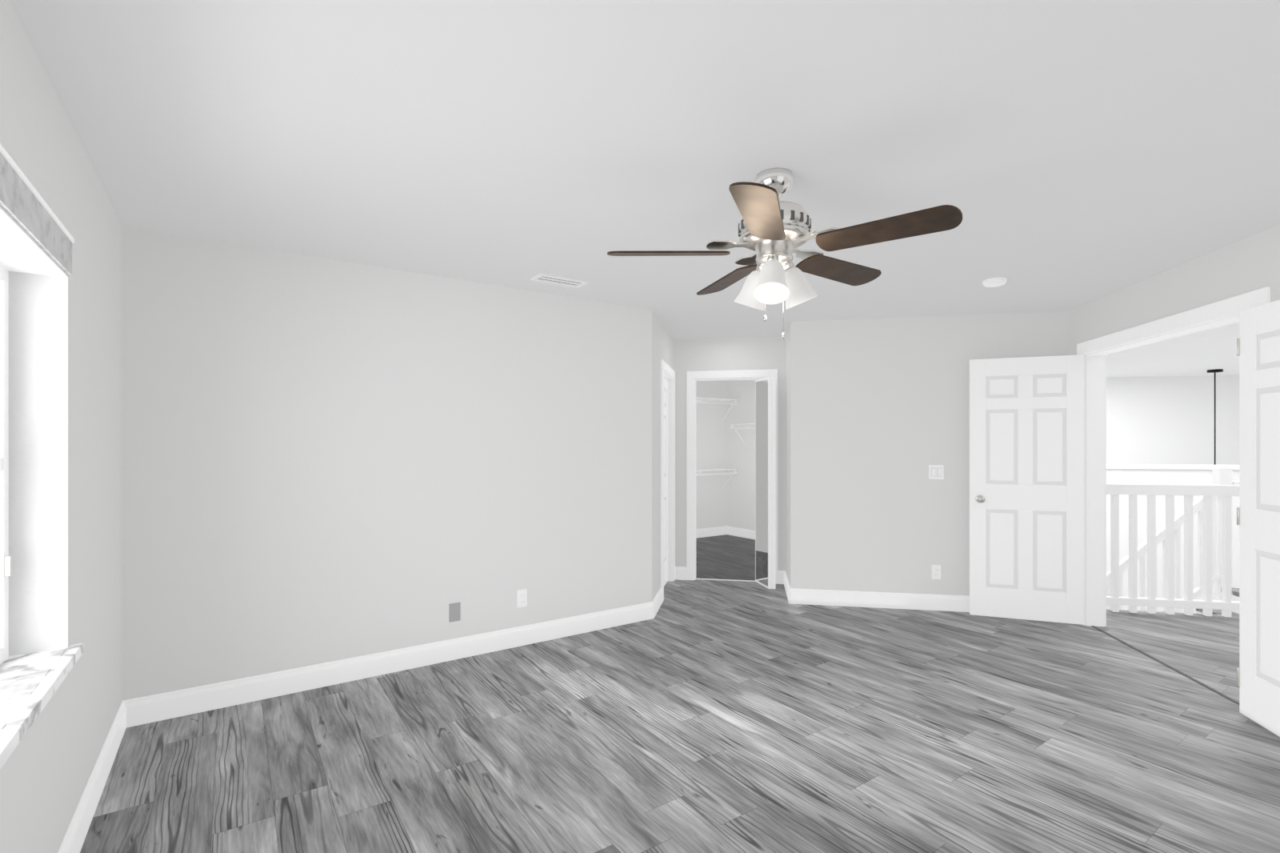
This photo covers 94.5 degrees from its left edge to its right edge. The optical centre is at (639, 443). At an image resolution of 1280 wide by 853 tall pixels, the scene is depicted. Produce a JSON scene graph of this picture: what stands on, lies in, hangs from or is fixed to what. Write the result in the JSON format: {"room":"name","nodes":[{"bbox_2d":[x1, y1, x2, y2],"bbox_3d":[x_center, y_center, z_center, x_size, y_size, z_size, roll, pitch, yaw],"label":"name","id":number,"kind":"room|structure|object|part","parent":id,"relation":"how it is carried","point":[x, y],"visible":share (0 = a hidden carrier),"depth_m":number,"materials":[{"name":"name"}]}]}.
{"room":"empty bedroom","nodes":[
{"label":"empty bedroom","id":0,"kind":"room"},
{"bbox_2d":[0,0,122,852],"bbox_3d":[-1.137,0.162,0.665,0.240,2.440,5.460,0,0,-35],"label":"wall","id":1,"kind":"structure","parent":0,"point":[46,769],"depth_m":2.06,"materials":[{"name":"white paint"}]},
{"bbox_2d":[0,207,67,663],"bbox_3d":[-1.405,0.062,1.093,0.195,1.210,1.895,0,0,-35],"label":"window","id":2,"kind":"structure","parent":1,"relation":"in","point":[38,439],"depth_m":1.88,"materials":[{"name":"white paint"}]},
{"bbox_2d":[0,143,74,275],"bbox_3d":[-1.303,-0.607,1.131,0.015,0.120,1.941,0,0,-35],"label":"valance board","id":3,"kind":"object","parent":1,"relation":"attached to","point":[26,208],"visible":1,"depth_m":1.55,"materials":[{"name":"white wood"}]},
{"bbox_2d":[0,643,83,768],"bbox_3d":[-1.367,0.680,1.119,0.167,0.034,1.955,0,0,-35],"label":"window sill","id":4,"kind":"structure","parent":1,"relation":"attached to","point":[30,683],"depth_m":1.62,"materials":[{"name":"stone"}]},
{"bbox_2d":[122,226,651,700],"bbox_3d":[-1.345,0.162,3.769,3.416,2.440,0.120,0,0,-35],"label":"wall","id":5,"kind":"structure","parent":0,"point":[326,460],"depth_m":3.47,"materials":[{"name":"white paint"}]},
{"bbox_2d":[448,602,460,622],"bbox_3d":[-1.189,1.082,3.800,0.072,0.118,0.006,0,0,-35],"label":"outlet plate","id":6,"kind":"object","parent":5,"relation":"attached to","point":[454,612],"visible":1,"depth_m":3.80,"materials":[{"name":"grey plastic"}]},
{"bbox_2d":[57,525,969,852],"bbox_3d":[0.851,1.317,3.845,6.644,0.130,7.963,0,0,-35],"label":"baseboard","id":7,"kind":"structure","parent":5,"relation":"attached to","point":[163,706],"depth_m":3.56,"materials":[{"name":"white wood"}]},
{"bbox_2d":[517,588,527,607],"bbox_3d":[-0.807,1.062,4.062,0.072,0.118,0.009,0,0,-35],"label":"electrical outlet","id":8,"kind":"object","parent":5,"relation":"attached to","point":[522,598],"visible":1,"depth_m":4.06,"materials":[{"name":"white plastic"}]},
{"bbox_2d":[8,0,1279,377],"bbox_3d":[1.686,-1.118,3.533,22.000,0.120,22.000,0,0,10],"label":"ceiling","id":9,"kind":"structure","parent":0,"point":[1065,155],"depth_m":2.03,"materials":[{"name":"grey paint"}]},
{"bbox_2d":[530,272,589,287],"bbox_3d":[-0.518,-1.053,3.830,0.350,0.010,0.150,0,0,-35],"label":"ceiling vent","id":10,"kind":"object","parent":9,"relation":"in","point":[557,280],"visible":0.98,"depth_m":3.82,"materials":[{"name":"white metal"}]},
{"bbox_2d":[607,167,962,339],"bbox_3d":[0.572,-0.734,2.372,1.216,0.648,1.264,0,0,-35],"label":"ceiling fan","id":11,"kind":"object","parent":9,"relation":"hanging from","point":[774,231],"visible":1,"depth_m":2.27,"materials":[{"name":"brown wood"}]},
{"bbox_3d":[0.525,-0.619,2.361,0.331,0.164,0.319,0,0,-35],"label":"lamp shade","id":12,"kind":"part","parent":11,"relation":"part of","materials":[{"name":"white glass"}]},
{"bbox_2d":[982,276,1007,287],"bbox_3d":[2.293,-1.040,3.829,0.136,0.037,0.136,0,0,-35],"label":"smoke detector","id":13,"kind":"object","parent":9,"relation":"attached to","point":[994,282],"visible":1,"depth_m":3.79,"materials":[{"name":"white plastic"}]},
{"bbox_2d":[1206,368,1223,464],"bbox_3d":[8.237,0.027,8.482,0.320,2.170,0.320,0,0,-35],"label":"pendant light","id":14,"kind":"object","parent":9,"relation":"hanging from","point":[1216,370],"visible":0.38,"depth_m":8.47,"materials":[{"name":"black metal"}]},
{"bbox_2d":[652,310,673,600],"bbox_3d":[0.170,0.162,5.431,0.120,2.440,1.487,0,0,10],"label":"wall","id":15,"kind":"structure","parent":0,"point":[662,343],"depth_m":4.96,"materials":[{"name":"white paint"}]},
{"bbox_2d":[664,377,667,585],"bbox_3d":[0.205,0.367,5.591,0.045,2.005,0.706,0,0,10],"label":"door","id":16,"kind":"structure","parent":15,"relation":"in","point":[666,480],"depth_m":5.83,"materials":[{"name":"white wood"}]},
{"bbox_2d":[660,359,715,601],"bbox_3d":[0.242,0.325,5.587,0.669,2.115,0.669,0,0,-35],"label":"door frame","id":17,"kind":"structure","parent":15,"relation":"attached to","point":[667,372],"depth_m":5.96,"materials":[{"name":"white wood"}]},
{"bbox_2d":[80,534,1279,852],"bbox_3d":[1.686,1.440,3.533,21.000,0.124,21.000,0,0,10],"label":"floor","id":18,"kind":"structure","parent":0,"point":[701,715],"depth_m":2.70,"materials":[{"name":"grey wood"}]},
{"bbox_2d":[1106,483,1239,617],"bbox_3d":[5.645,0.807,4.555,4.179,1.148,0.098,0,0,10],"label":"railing","id":19,"kind":"object","parent":18,"relation":"on","point":[1189,603],"visible":0.6,"depth_m":4.78,"materials":[{"name":"white wood"}]},
{"bbox_2d":[1196,588,1239,615],"bbox_3d":[5.860,2.162,5.141,3.970,1.560,0.990,0,0,10],"label":"stairs","id":20,"kind":"structure","parent":18,"relation":"attached to","point":[1234,594],"depth_m":5.54,"materials":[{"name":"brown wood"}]},
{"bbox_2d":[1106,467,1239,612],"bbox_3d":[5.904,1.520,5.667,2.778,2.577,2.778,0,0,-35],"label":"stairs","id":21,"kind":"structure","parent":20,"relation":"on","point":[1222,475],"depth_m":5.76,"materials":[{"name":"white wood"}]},
{"bbox_2d":[696,380,727,528],"bbox_3d":[-0.567,0.162,7.794,4.794,2.440,0.150,0,0,-35],"label":"wall","id":22,"kind":"structure","parent":0,"point":[711,453],"depth_m":8.83,"materials":[{"name":"white paint"}]},
{"bbox_2d":[696,396,755,488],"bbox_3d":[1.044,0.016,7.458,2.220,1.336,2.230,0,0,-35],"label":"wire closet shelf","id":23,"kind":"object","parent":22,"relation":"attached to","point":[702,398],"visible":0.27,"depth_m":8.56,"materials":[{"name":"white metal"}]},
{"bbox_2d":[673,336,785,570],"bbox_3d":[0.899,0.162,5.996,1.344,2.440,0.120,0,0,10],"label":"wall","id":24,"kind":"structure","parent":0,"point":[754,353],"depth_m":5.95,"materials":[{"name":"white paint"}]},
{"bbox_2d":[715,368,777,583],"bbox_3d":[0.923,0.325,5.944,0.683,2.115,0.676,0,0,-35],"label":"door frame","id":25,"kind":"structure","parent":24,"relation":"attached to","point":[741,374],"depth_m":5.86,"materials":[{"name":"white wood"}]},
{"bbox_2d":[727,380,755,530],"bbox_3d":[2.370,0.162,7.626,0.150,2.440,3.463,0,0,-35],"label":"wall","id":26,"kind":"structure","parent":0,"point":[741,495],"depth_m":8.74,"materials":[{"name":"white paint"}]},
{"bbox_2d":[785,325,790,583],"bbox_3d":[1.439,0.162,5.530,0.120,2.440,0.834,0,0,10],"label":"wall","id":27,"kind":"structure","parent":0,"point":[787,451],"depth_m":5.52,"materials":[{"name":"white paint"}]},
{"bbox_2d":[755,376,775,588],"bbox_3d":[1.230,0.369,5.735,0.219,1.995,0.334,0,0,-35],"label":"bifold closet door","id":28,"kind":"structure","parent":27,"relation":"in","point":[766,482],"depth_m":5.63,"materials":[{"name":"white wood"}]},
{"bbox_2d":[789,311,1068,595],"bbox_3d":[2.437,0.162,4.981,2.281,2.440,0.120,0,0,10],"label":"wall","id":29,"kind":"structure","parent":0,"point":[879,416],"depth_m":4.98,"materials":[{"name":"white paint"}]},
{"bbox_2d":[932,564,940,579],"bbox_3d":[2.460,1.067,4.911,0.072,0.118,0.009,0,0,10],"label":"outlet","id":30,"kind":"object","parent":29,"relation":"attached to","point":[936,571],"visible":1,"depth_m":4.91,"materials":[{"name":"white plastic"}]},
{"bbox_2d":[928,464,943,479],"bbox_3d":[2.460,0.237,4.911,0.115,0.118,0.010,0,0,10],"label":"light switch","id":31,"kind":"object","parent":29,"relation":"attached to","point":[936,471],"visible":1,"depth_m":4.91,"materials":[{"name":"white plastic"}]},
{"bbox_2d":[1106,464,1239,612],"bbox_3d":[8.519,2.192,8.354,4.300,3.780,0.230,0,0,10],"label":"wall","id":32,"kind":"structure","parent":0,"point":[1162,474],"depth_m":8.48,"materials":[{"name":"white paint"}]},
{"bbox_2d":[1106,375,1239,464],"bbox_3d":[7.529,1.512,9.552,7.080,5.140,0.150,0,0,10],"label":"wall","id":33,"kind":"structure","parent":0,"point":[1162,420],"depth_m":9.32,"materials":[{"name":"white paint"}]},
{"bbox_2d":[1068,224,1279,355],"bbox_3d":[3.077,0.162,2.466,0.120,2.440,4.831,0,0,10],"label":"wall","id":34,"kind":"structure","parent":0,"point":[1249,264],"depth_m":3.45,"materials":[{"name":"white paint"}]},
{"bbox_2d":[969,354,1083,624],"bbox_3d":[3.010,0.348,4.622,0.770,2.043,0.167,0,0,20],"label":"door","id":35,"kind":"structure","parent":34,"relation":"in","point":[1026,487],"depth_m":4.60,"materials":[{"name":"white wood"}]},
{"bbox_2d":[1076,286,1270,626],"bbox_3d":[3.310,0.305,3.737,1.318,2.153,1.200,0,0,-35],"label":"door frame","id":36,"kind":"structure","parent":34,"relation":"attached to","point":[1098,350],"depth_m":4.47,"materials":[{"name":"white wood"}]},
{"bbox_2d":[1236,299,1279,736],"bbox_3d":[2.973,0.348,2.650,0.167,2.043,0.770,0,0,15],"label":"door","id":37,"kind":"structure","parent":34,"relation":"in","point":[1258,510],"depth_m":2.88,"materials":[{"name":"white wood"}]}
]}

